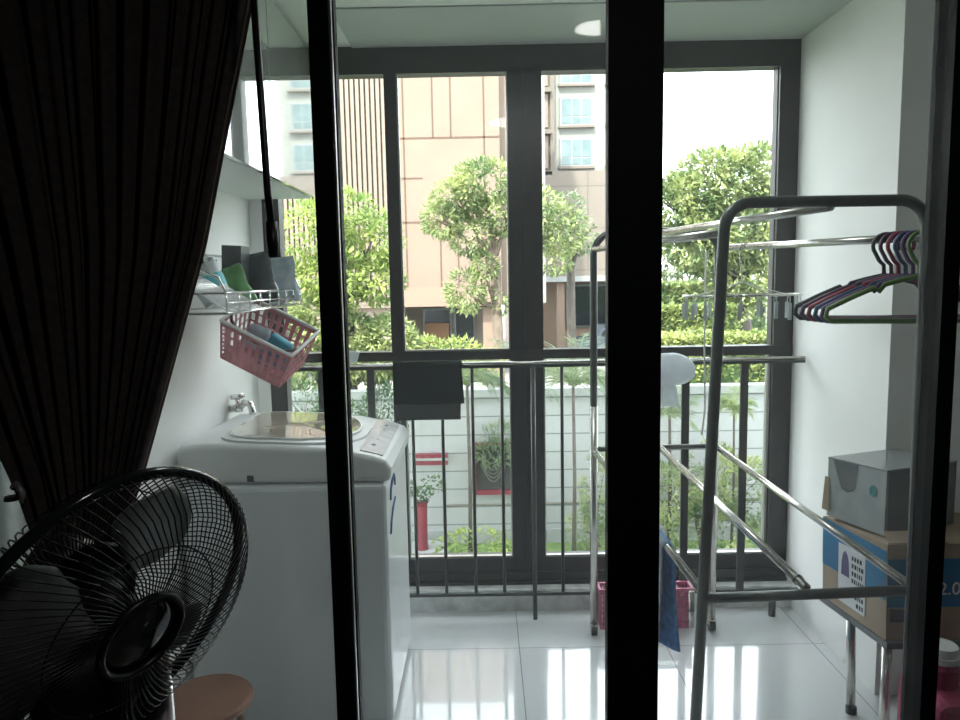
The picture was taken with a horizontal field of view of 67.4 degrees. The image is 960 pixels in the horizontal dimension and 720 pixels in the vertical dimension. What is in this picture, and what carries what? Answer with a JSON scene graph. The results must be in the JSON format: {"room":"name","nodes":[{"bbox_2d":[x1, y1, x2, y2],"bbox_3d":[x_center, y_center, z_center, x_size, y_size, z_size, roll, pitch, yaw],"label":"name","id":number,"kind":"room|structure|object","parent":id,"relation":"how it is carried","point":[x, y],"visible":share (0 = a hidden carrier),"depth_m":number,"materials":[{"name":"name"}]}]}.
{"room":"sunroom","nodes":[
{"label":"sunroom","id":0,"kind":"room"},
{"bbox_2d":[135,190,259,687],"bbox_3d":[-1.080,-0.137,2.541,0.150,2.750,1.830,-1,6,0],"label":"wall","id":1,"kind":"structure","parent":0,"point":[202,383],"depth_m":2.60,"materials":[{"name":"white paint"}]},
{"bbox_2d":[228,393,256,414],"bbox_3d":[-0.941,0.175,2.855,0.118,0.085,0.041,0,6,12],"label":"tap","id":2,"kind":"object","parent":1,"relation":"attached to","point":[238,406],"visible":0.98,"depth_m":2.85,"materials":[{"name":"silver metal"}]},
{"bbox_2d":[188,253,301,315],"bbox_3d":[-0.873,-0.279,2.539,0.266,0.204,0.869,-1,6,0],"label":"wire shelf","id":3,"kind":"object","parent":1,"relation":"attached to","point":[239,300],"visible":0.54,"depth_m":2.30,"materials":[{"name":"silver metal"}]},
{"bbox_2d":[196,257,231,308],"bbox_3d":[-0.914,-0.259,2.411,0.156,0.173,0.120,-1,6,0],"label":"tub","id":4,"kind":"object","parent":3,"relation":"on","point":[209,264],"visible":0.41,"depth_m":2.38,"materials":[{"name":"plastic"}]},
{"bbox_2d":[196,271,226,297],"bbox_3d":[-0.907,-0.253,2.411,0.117,0.088,0.111,-1,6,0],"label":"print","id":5,"kind":"object","parent":4,"relation":"attached to","point":[215,281],"depth_m":2.37},
{"bbox_2d":[221,245,249,305],"bbox_3d":[-0.897,-0.310,2.646,0.081,0.218,0.100,-1,6,0],"label":"carton","id":6,"kind":"object","parent":3,"relation":"on","point":[231,254],"visible":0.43,"depth_m":2.59,"materials":[{"name":"grey cardboard"}]},
{"bbox_2d":[221,263,257,306],"bbox_3d":[-0.856,-0.263,2.563,0.121,0.167,0.050,-3,7,-20],"label":"pouch","id":7,"kind":"object","parent":3,"relation":"on","point":[235,277],"visible":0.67,"depth_m":2.55,"materials":[{"name":"green plastic"}]},
{"bbox_2d":[249,251,280,305],"bbox_3d":[-0.833,-0.303,2.704,0.161,0.213,0.069,-3,7,-13],"label":"pouch","id":8,"kind":"object","parent":3,"relation":"on","point":[261,277],"visible":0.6,"depth_m":2.69,"materials":[{"name":"grey plastic"}]},
{"bbox_2d":[219,298,319,387],"bbox_3d":[-0.758,-0.066,2.582,0.337,0.326,0.243,0,6,7],"label":"basket","id":9,"kind":"object","parent":3,"relation":"hanging from","point":[237,354],"visible":0.85,"depth_m":2.56,"materials":[{"name":"plastic"}]},
{"bbox_2d":[245,323,270,350],"bbox_3d":[-0.812,-0.079,2.632,0.105,0.114,0.077,-1,6,0],"label":"packet","id":10,"kind":"object","parent":9,"relation":"in","point":[263,333],"visible":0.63,"depth_m":2.60,"materials":[{"name":"grey plastic"}]},
{"bbox_2d":[257,347,292,373],"bbox_3d":[-0.736,0.000,2.579,0.131,0.104,0.054,-2,6,-5],"label":"packet","id":11,"kind":"object","parent":9,"relation":"in","point":[282,367],"visible":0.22,"depth_m":2.56,"materials":[{"name":"grey plastic"}]},
{"bbox_2d":[267,332,293,358],"bbox_3d":[-0.708,-0.049,2.537,0.101,0.098,0.057,-3,7,-15],"label":"packet","id":12,"kind":"object","parent":9,"relation":"in","point":[275,339],"visible":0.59,"depth_m":2.52,"materials":[{"name":"blue plastic"}]},
{"bbox_2d":[270,256,299,303],"bbox_3d":[-0.791,-0.321,2.885,0.134,0.192,0.059,-2,6,-7],"label":"pouch","id":13,"kind":"object","parent":3,"relation":"on","point":[283,268],"visible":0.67,"depth_m":2.87,"materials":[{"name":"grey plastic"}]},
{"bbox_2d":[218,0,314,199],"bbox_3d":[-0.871,-0.925,2.336,0.297,0.625,1.520,-1,6,0],"label":"upper cabinet","id":14,"kind":"object","parent":1,"relation":"attached to","point":[285,57],"visible":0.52,"depth_m":2.58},
{"bbox_2d":[249,199,271,412],"bbox_3d":[-0.972,-0.102,3.339,0.054,2.500,0.251,-1,6,0],"label":"wall reveal","id":15,"kind":"structure","parent":0,"point":[255,206],"depth_m":3.17,"materials":[{"name":"white paint"}]},
{"bbox_2d":[392,606,897,719],"bbox_3d":[0.031,1.495,0.669,6.000,0.120,6.000,-1,6,0],"label":"floor","id":16,"kind":"structure","parent":0,"point":[460,665],"depth_m":2.76,"materials":[{"name":"tile"}]},
{"bbox_2d":[174,674,253,719],"bbox_3d":[-0.766,1.121,2.045,0.252,0.351,0.252,-1,6,0],"label":"round stool","id":17,"kind":"object","parent":16,"relation":"on","point":[213,696],"visible":0.8,"depth_m":2.02,"materials":[{"name":"pale wood"},{"name":"brown wood"}]},
{"bbox_2d":[177,411,410,719],"bbox_3d":[-0.626,0.720,2.659,0.696,1.005,0.591,-1,6,0],"label":"washing machine","id":18,"kind":"object","parent":16,"relation":"on","point":[277,635],"visible":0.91,"depth_m":2.38,"materials":[{"name":"white metal"}]},
{"bbox_2d":[296,356,805,619],"bbox_3d":[0.242,0.576,3.132,2.300,1.155,0.032,-1,6,0],"label":"railing","id":19,"kind":"object","parent":16,"relation":"on","point":[744,364],"visible":0.62,"depth_m":3.11,"materials":[{"name":"metal"}]},
{"bbox_2d":[349,351,358,363],"bbox_3d":[-0.549,-0.011,3.070,0.072,0.050,0.072,-1,6,0],"label":"bowl","id":20,"kind":"object","parent":19,"relation":"on","point":[353,355],"visible":0.64,"depth_m":3.05,"materials":[{"name":"plastic"}]},
{"bbox_2d":[393,360,463,420],"bbox_3d":[-0.218,0.129,3.084,0.301,0.253,0.041,-1,6,0],"label":"cloth","id":21,"kind":"object","parent":19,"relation":"hanging from","point":[422,390],"visible":1,"depth_m":3.06,"materials":[{"name":"black fabric"}]},
{"bbox_2d":[661,353,694,408],"bbox_3d":[0.789,0.087,2.987,0.169,0.234,0.149,4,8,40],"label":"plastic bag","id":22,"kind":"object","parent":19,"relation":"hanging from","point":[676,369],"visible":0.8,"depth_m":2.96,"materials":[{"name":"white plastic"}]},
{"bbox_2d":[409,581,791,611],"bbox_3d":[0.218,1.074,3.431,2.390,0.100,0.315,-1,6,0],"label":"kerb","id":23,"kind":"object","parent":16,"relation":"on","point":[551,602],"visible":0.29,"depth_m":3.28,"materials":[{"name":"paint"}]},
{"bbox_2d":[261,39,801,586],"bbox_3d":[0.222,-0.159,3.229,2.335,2.405,0.085,-1,6,0],"label":"window","id":24,"kind":"structure","parent":23,"relation":"attached to","point":[522,66],"depth_m":3.18,"materials":[{"name":"metal"}]},
{"bbox_2d":[598,581,693,629],"bbox_3d":[0.710,1.060,3.113,0.402,0.180,0.082,-1,6,0],"label":"crate","id":25,"kind":"object","parent":16,"relation":"on","point":[682,594],"visible":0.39,"depth_m":3.08,"materials":[{"name":"plastic"}]},
{"bbox_2d":[590,194,924,719],"bbox_3d":[0.825,0.367,2.451,0.639,1.700,1.131,-2,6,-6],"label":"clothes rack","id":26,"kind":"object","parent":16,"relation":"on","point":[705,585],"visible":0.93,"depth_m":1.98,"materials":[{"name":"silver metal"}]},
{"bbox_2d":[658,528,680,651],"bbox_3d":[0.561,0.760,2.350,0.079,0.519,0.289,-2,6,-7],"label":"towel","id":27,"kind":"object","parent":26,"relation":"hanging from","point":[668,634],"visible":0.23,"depth_m":2.24,"materials":[{"name":"fabric"}]},
{"bbox_2d":[701,251,706,434],"bbox_3d":[0.926,-0.065,2.966,0.018,0.760,0.007,-1,6,0],"label":"cord","id":28,"kind":"object","parent":26,"relation":"hanging from","point":[705,251],"visible":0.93,"depth_m":2.97,"materials":[{"name":"plastic"}]},
{"bbox_2d":[681,242,802,320],"bbox_3d":[0.989,-0.297,2.719,0.452,0.292,0.268,-1,6,0],"label":"hanger","id":29,"kind":"object","parent":26,"relation":"hanging from","point":[788,305],"visible":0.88,"depth_m":2.69,"materials":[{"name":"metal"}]},
{"bbox_2d":[793,232,959,319],"bbox_3d":[1.135,-0.235,2.026,0.478,0.248,0.014,0,6,10],"label":"clothes hanger","id":30,"kind":"object","parent":26,"relation":"hanging from","point":[798,305],"visible":0.42,"depth_m":2.03,"materials":[{"name":"grey plastic"}]},
{"bbox_2d":[799,231,959,320],"bbox_3d":[1.140,-0.232,1.999,0.478,0.248,0.014,0,6,7],"label":"clothes hanger","id":31,"kind":"object","parent":26,"relation":"hanging from","point":[802,314],"visible":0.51,"depth_m":2.01,"materials":[{"name":"plastic"}]},
{"bbox_2d":[806,231,959,321],"bbox_3d":[1.145,-0.229,1.973,0.478,0.248,0.014,0,6,6],"label":"clothes hanger","id":32,"kind":"object","parent":26,"relation":"hanging from","point":[898,265],"visible":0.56,"depth_m":1.98,"materials":[{"name":"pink plastic"}]},
{"bbox_2d":[813,230,959,322],"bbox_3d":[1.150,-0.226,1.948,0.478,0.248,0.014,0,6,5],"label":"clothes hanger","id":33,"kind":"object","parent":26,"relation":"hanging from","point":[905,265],"visible":0.44,"depth_m":1.96,"materials":[{"name":"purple plastic"}]},
{"bbox_2d":[819,230,959,323],"bbox_3d":[1.155,-0.222,1.923,0.478,0.248,0.014,-1,6,4],"label":"clothes hanger","id":34,"kind":"object","parent":26,"relation":"hanging from","point":[902,243],"visible":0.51,"depth_m":1.92,"materials":[{"name":"plastic"}]},
{"bbox_2d":[823,230,959,323],"bbox_3d":[1.159,-0.220,1.902,0.478,0.248,0.014,0,6,6],"label":"clothes hanger","id":35,"kind":"object","parent":26,"relation":"hanging from","point":[884,285],"visible":0.58,"depth_m":1.92,"materials":[{"name":"green plastic"}]},
{"bbox_2d":[819,599,959,719],"bbox_3d":[1.454,1.022,2.340,0.560,0.401,0.340,-1,6,0],"label":"side table","id":36,"kind":"object","parent":16,"relation":"on","point":[851,623],"visible":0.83,"depth_m":2.29,"materials":[{"name":"metal"}]},
{"bbox_2d":[823,513,959,640],"bbox_3d":[1.435,0.662,2.294,0.545,0.321,0.313,-1,6,0],"label":"carton","id":37,"kind":"object","parent":36,"relation":"on","point":[843,566],"visible":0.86,"depth_m":2.18,"materials":[{"name":"cardboard"}]},
{"bbox_2d":[841,551,848,577],"bbox_3d":[1.181,0.658,2.329,0.003,0.084,0.041,-2,6,-8],"label":"picture","id":38,"kind":"object","parent":37,"relation":"attached to","point":[844,554],"depth_m":2.33},
{"bbox_2d":[822,449,956,535],"bbox_3d":[1.320,0.416,2.334,0.302,0.206,0.235,-3,7,-19],"label":"box","id":39,"kind":"object","parent":37,"relation":"on","point":[869,491],"visible":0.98,"depth_m":2.26,"materials":[{"name":"grey cardboard"}]},
{"bbox_2d":[897,672,959,719],"bbox_3d":[1.302,1.056,1.874,0.340,0.440,0.215,-1,6,0],"label":"laundry bag","id":40,"kind":"object","parent":16,"relation":"on","point":[947,702],"visible":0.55,"depth_m":1.79,"materials":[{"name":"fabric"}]},
{"bbox_2d":[937,638,959,690],"bbox_3d":[1.192,0.784,1.862,0.084,0.107,0.084,-1,6,0],"label":"bottle","id":41,"kind":"object","parent":40,"relation":"on","point":[949,658],"visible":0.54,"depth_m":1.83,"materials":[{"name":"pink plastic"}]},
{"bbox_2d":[937,665,959,690],"bbox_3d":[1.192,0.805,1.865,0.084,0.065,0.084,-1,6,0],"label":"jar","id":42,"kind":"object","parent":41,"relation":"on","point":[948,675],"depth_m":1.83,"materials":[{"name":"red plastic"}]},
{"bbox_2d":[786,0,959,694],"bbox_3d":[1.685,-0.185,2.522,0.600,2.750,1.830,-1,6,0],"label":"wall","id":43,"kind":"structure","parent":0,"point":[866,77],"depth_m":2.65,"materials":[{"name":"white paint"}]},
{"bbox_2d":[272,0,851,47],"bbox_3d":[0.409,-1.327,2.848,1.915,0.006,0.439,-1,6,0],"label":"ceiling","id":44,"kind":"structure","parent":43,"relation":"attached to","point":[685,20],"depth_m":2.81,"materials":[{"name":"grey paint"}]},
{"bbox_3d":[0.180,-0.938,-0.558,4.800,0.020,3.800,-1,6,0],"label":"ceiling","id":45,"kind":"structure","parent":0,"visible":0},
{"bbox_3d":[-0.010,-1.086,1.263,3.000,0.027,0.028,-1,6,0],"label":"pole","id":46,"kind":"object","parent":45,"relation":"attached to","visible":0},
{"bbox_2d":[0,460,34,719],"bbox_3d":[-1.075,0.138,1.468,0.426,2.400,0.019,-1,6,0],"label":"sheer curtain","id":47,"kind":"object","parent":46,"relation":"hanging from","point":[12,519],"visible":0.02,"depth_m":1.49,"materials":[{"name":"white fabric"}]},
{"bbox_2d":[0,0,250,544],"bbox_3d":[-0.901,0.144,1.389,1.120,2.400,0.085,-1,6,0],"label":"curtain","id":48,"kind":"object","parent":46,"relation":"hanging from","point":[115,115],"visible":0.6,"depth_m":1.34,"materials":[{"name":"brown fabric"}]},
{"bbox_2d":[3,481,26,503],"bbox_3d":[-0.879,0.248,1.360,0.058,0.044,0.028,3,8,34],"label":"hook","id":49,"kind":"object","parent":48,"relation":"attached to","point":[16,485],"visible":1,"depth_m":1.35,"materials":[{"name":"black metal"}]},
{"bbox_2d":[250,0,278,257],"bbox_3d":[-0.387,-0.622,1.241,0.039,0.883,0.023,-1,6,0],"label":"wand","id":50,"kind":"object","parent":46,"relation":"hanging from","point":[271,226],"visible":1,"depth_m":1.26,"materials":[{"name":"black plastic"}]},
{"bbox_3d":[0.225,1.531,-0.289,4.800,0.012,3.790,-1,6,0],"label":"floor","id":51,"kind":"structure","parent":0,"visible":0},
{"bbox_2d":[0,466,248,719],"bbox_3d":[-0.553,0.756,1.156,0.401,1.239,0.480,-4,7,-27],"label":"fan","id":52,"kind":"object","parent":51,"relation":"on","point":[78,641],"visible":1,"depth_m":1.01,"materials":[{"name":"black plastic"}]},
{"bbox_3d":[-1.618,0.107,1.569,1.140,2.500,0.160,-1,6,0],"label":"wall","id":53,"kind":"structure","parent":0,"visible":0},
{"bbox_2d":[307,0,358,719],"bbox_3d":[-0.646,0.107,1.538,0.724,2.410,0.028,-1,6,0],"label":"door","id":54,"kind":"structure","parent":53,"relation":"in","point":[319,12],"depth_m":1.51,"materials":[{"name":"black metal"}]},
{"bbox_2d":[331,0,663,719],"bbox_3d":[0.039,0.094,1.550,0.690,2.410,0.064,-1,6,0],"label":"door","id":55,"kind":"structure","parent":53,"relation":"in","point":[634,28],"depth_m":1.51,"materials":[{"name":"black metal"}]},
{"bbox_2d":[900,0,948,719],"bbox_3d":[0.672,0.079,1.578,0.720,2.410,0.066,-1,6,0],"label":"door","id":56,"kind":"structure","parent":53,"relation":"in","point":[941,6],"depth_m":1.57,"materials":[{"name":"black metal"}]},
{"bbox_2d":[912,0,959,719],"bbox_3d":[1.356,0.072,1.525,0.792,2.410,0.028,-1,6,0],"label":"door","id":57,"kind":"structure","parent":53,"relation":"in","point":[947,263],"depth_m":1.52,"materials":[{"name":"black metal"}]},
{"label":"outside","id":58,"kind":"structure","parent":0,"visible":0},
{"bbox_2d":[447,539,757,552],"bbox_3d":[1.096,2.803,6.746,30.000,0.200,5.800,-1,6,0],"label":"garden","id":59,"kind":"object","parent":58,"point":[550,546],"depth_m":9.32,"materials":[{"name":"green plant"}]},
{"bbox_2d":[291,377,410,430],"bbox_3d":[-1.679,1.345,8.604,1.853,2.394,0.618,-1,6,0],"label":"shrub","id":60,"kind":"object","parent":59,"relation":"on","point":[386,393],"visible":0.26,"depth_m":8.50,"materials":[{"name":"green plant"}]},
{"bbox_2d":[410,474,449,552],"bbox_3d":[-0.703,1.954,9.025,0.640,1.049,0.640,-1,6,0],"label":"pedestal planter","id":61,"kind":"object","parent":59,"relation":"on","point":[424,546],"visible":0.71,"depth_m":8.99,"materials":[{"name":"red paint"}]},
{"bbox_2d":[429,525,511,552],"bbox_3d":[-0.062,2.243,8.603,1.102,0.563,0.555,-1,6,0],"label":"shrub","id":62,"kind":"object","parent":59,"relation":"on","point":[463,529],"visible":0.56,"depth_m":8.57,"materials":[{"name":"green plant"}]},
{"bbox_2d":[451,345,509,552],"bbox_3d":[-0.113,1.164,8.692,1.259,2.673,1.108,-7,9,-43],"label":"palm","id":63,"kind":"object","parent":59,"relation":"on","point":[484,375],"visible":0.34,"depth_m":8.62,"materials":[{"name":"green plant"}]},
{"bbox_2d":[292,382,764,543],"bbox_3d":[1.090,1.370,9.454,26.000,2.050,0.220,-1,6,0],"label":"boundary wall","id":64,"kind":"structure","parent":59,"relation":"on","point":[486,405],"depth_m":9.38,"materials":[{"name":"white concrete"}]},
{"bbox_2d":[416,453,447,464],"bbox_3d":[-0.628,1.282,9.302,0.430,0.140,0.080,-1,6,0],"label":"ledge","id":65,"kind":"object","parent":64,"relation":"attached to","point":[421,458],"visible":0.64,"depth_m":9.27,"materials":[{"name":"paint"}]},
{"bbox_2d":[471,416,510,494],"bbox_3d":[0.224,1.231,9.162,0.764,1.062,0.473,-1,6,0],"label":"wall planter","id":66,"kind":"object","parent":64,"relation":"attached to","point":[487,454],"visible":0.74,"depth_m":9.31,"materials":[{"name":"red paint"}]},
{"bbox_2d":[488,332,604,550],"bbox_3d":[1.077,1.086,8.525,1.664,2.820,1.578,-7,8,-41],"label":"palm","id":67,"kind":"object","parent":59,"relation":"on","point":[571,377],"visible":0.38,"depth_m":8.38,"materials":[{"name":"green plant"}]},
{"bbox_2d":[564,445,604,550],"bbox_3d":[1.375,1.753,8.841,0.790,1.432,0.518,-1,6,0],"label":"shrub","id":68,"kind":"object","parent":59,"relation":"on","point":[601,499],"visible":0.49,"depth_m":8.81,"materials":[{"name":"green plant"}]},
{"bbox_2d":[446,498,761,506],"bbox_3d":[1.826,2.096,9.198,4.550,0.637,0.072,-1,6,0],"label":"bamboo rail","id":69,"kind":"object","parent":59,"relation":"on","point":[547,503],"visible":0.14,"depth_m":9.16,"materials":[{"name":"metal"}]},
{"bbox_2d":[660,385,704,542],"bbox_3d":[2.365,1.343,8.899,0.728,2.181,0.642,-3,7,-17],"label":"palm","id":70,"kind":"object","parent":59,"relation":"on","point":[670,411],"visible":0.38,"depth_m":8.80,"materials":[{"name":"green plant"}]},
{"bbox_2d":[659,438,762,548],"bbox_3d":[2.817,1.691,8.779,1.754,1.512,0.734,-1,6,0],"label":"shrub","id":71,"kind":"object","parent":59,"relation":"on","point":[693,505],"visible":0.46,"depth_m":8.71,"materials":[{"name":"green plant"}]},
{"bbox_2d":[720,385,758,547],"bbox_3d":[3.118,1.369,8.786,0.570,2.125,0.547,-1,6,0],"label":"palm","id":72,"kind":"object","parent":59,"relation":"on","point":[735,408],"visible":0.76,"depth_m":8.71,"materials":[{"name":"green plant"}]},
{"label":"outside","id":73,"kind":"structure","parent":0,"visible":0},
{"bbox_2d":[293,315,604,389],"bbox_3d":[2.761,-0.899,39.781,85.000,0.200,60.700,-1,6,0],"label":"paving","id":74,"kind":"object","parent":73,"point":[361,385],"depth_m":25.24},
{"bbox_2d":[283,185,408,388],"bbox_3d":[-2.017,-0.002,9.935,2.242,4.795,1.316,-1,6,0],"label":"tree","id":75,"kind":"object","parent":74,"relation":"on","point":[356,290],"visible":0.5,"depth_m":9.53,"materials":[{"name":"green plant"}]},
{"bbox_2d":[288,294,422,389],"bbox_3d":[-1.949,0.726,9.947,2.470,3.338,0.947,-1,6,0],"label":"shrub","id":76,"kind":"object","parent":74,"relation":"on","point":[370,334],"visible":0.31,"depth_m":9.65,"materials":[{"name":"green plant"}]},
{"bbox_2d":[282,75,545,372],"bbox_3d":[-2.543,-7.539,27.287,9.800,15.950,6.120,-1,6,0],"label":"building","id":77,"kind":"structure","parent":74,"relation":"on","point":[444,121],"depth_m":24.48,"materials":[{"name":"peach painted plaster"},{"name":"brown paint"},{"name":"glass"}]},
{"bbox_2d":[386,332,507,386],"bbox_3d":[-0.431,0.951,10.236,1.870,2.772,0.825,-2,6,-12],"label":"shrub","id":78,"kind":"object","parent":74,"relation":"on","point":[427,339],"visible":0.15,"depth_m":10.08,"materials":[{"name":"green plant"}]},
{"bbox_2d":[417,154,592,386],"bbox_3d":[0.514,-1.023,13.978,3.396,5.836,1.457,-1,6,0],"label":"street tree","id":79,"kind":"object","parent":74,"relation":"on","point":[481,202],"visible":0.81,"depth_m":13.66,"materials":[{"name":"green plant"}]},
{"bbox_2d":[505,74,605,347],"bbox_3d":[4.635,-9.729,36.752,6.700,17.950,8.750,-1,6,0],"label":"apartment block","id":80,"kind":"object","parent":74,"relation":"on","point":[575,105],"visible":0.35,"depth_m":32.98,"materials":[{"name":"white concrete"}]},
{"bbox_2d":[552,188,599,385],"bbox_3d":[1.993,-0.812,14.541,1.002,5.239,0.965,-5,8,-34],"label":"street tree","id":81,"kind":"object","parent":74,"relation":"on","point":[571,315],"visible":0.55,"depth_m":14.45,"materials":[{"name":"green plant"}]},
{"bbox_2d":[576,324,604,358],"bbox_3d":[5.777,-0.819,31.097,3.350,1.450,1.750,-1,6,0],"label":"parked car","id":82,"kind":"object","parent":74,"relation":"on","point":[600,327],"visible":0.11,"depth_m":30.28,"materials":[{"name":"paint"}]},
{"bbox_2d":[662,229,712,282],"bbox_3d":[10.030,-3.616,33.785,4.657,6.271,2.602,-1,6,0],"label":"street tree","id":83,"kind":"object","parent":74,"relation":"on","point":[665,274],"visible":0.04,"depth_m":33.20,"materials":[{"name":"green plant"}]},
{"bbox_2d":[661,300,743,340],"bbox_3d":[4.468,0.114,16.238,2.734,2.926,1.104,-1,6,0],"label":"hedge","id":84,"kind":"object","parent":74,"relation":"on","point":[671,314],"visible":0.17,"depth_m":15.78,"materials":[{"name":"green plant"}]},
{"bbox_2d":[661,327,766,383],"bbox_3d":[4.283,0.714,12.481,3.789,2.569,0.934,-1,6,0],"label":"hedge","id":85,"kind":"object","parent":74,"relation":"on","point":[730,373],"visible":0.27,"depth_m":12.14,"materials":[{"name":"green plant"}]},
{"bbox_2d":[662,278,767,331],"bbox_3d":[6.453,-0.797,21.939,4.718,3.403,1.367,-1,6,0],"label":"hedge","id":86,"kind":"object","parent":74,"relation":"on","point":[673,290],"visible":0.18,"depth_m":21.44,"materials":[{"name":"green plant"}]},
{"bbox_2d":[662,136,771,331],"bbox_3d":[5.992,-1.912,17.254,4.369,6.678,2.601,-1,6,0],"label":"street tree","id":87,"kind":"object","parent":74,"relation":"on","point":[684,204],"visible":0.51,"depth_m":16.54,"materials":[{"name":"green plant"}]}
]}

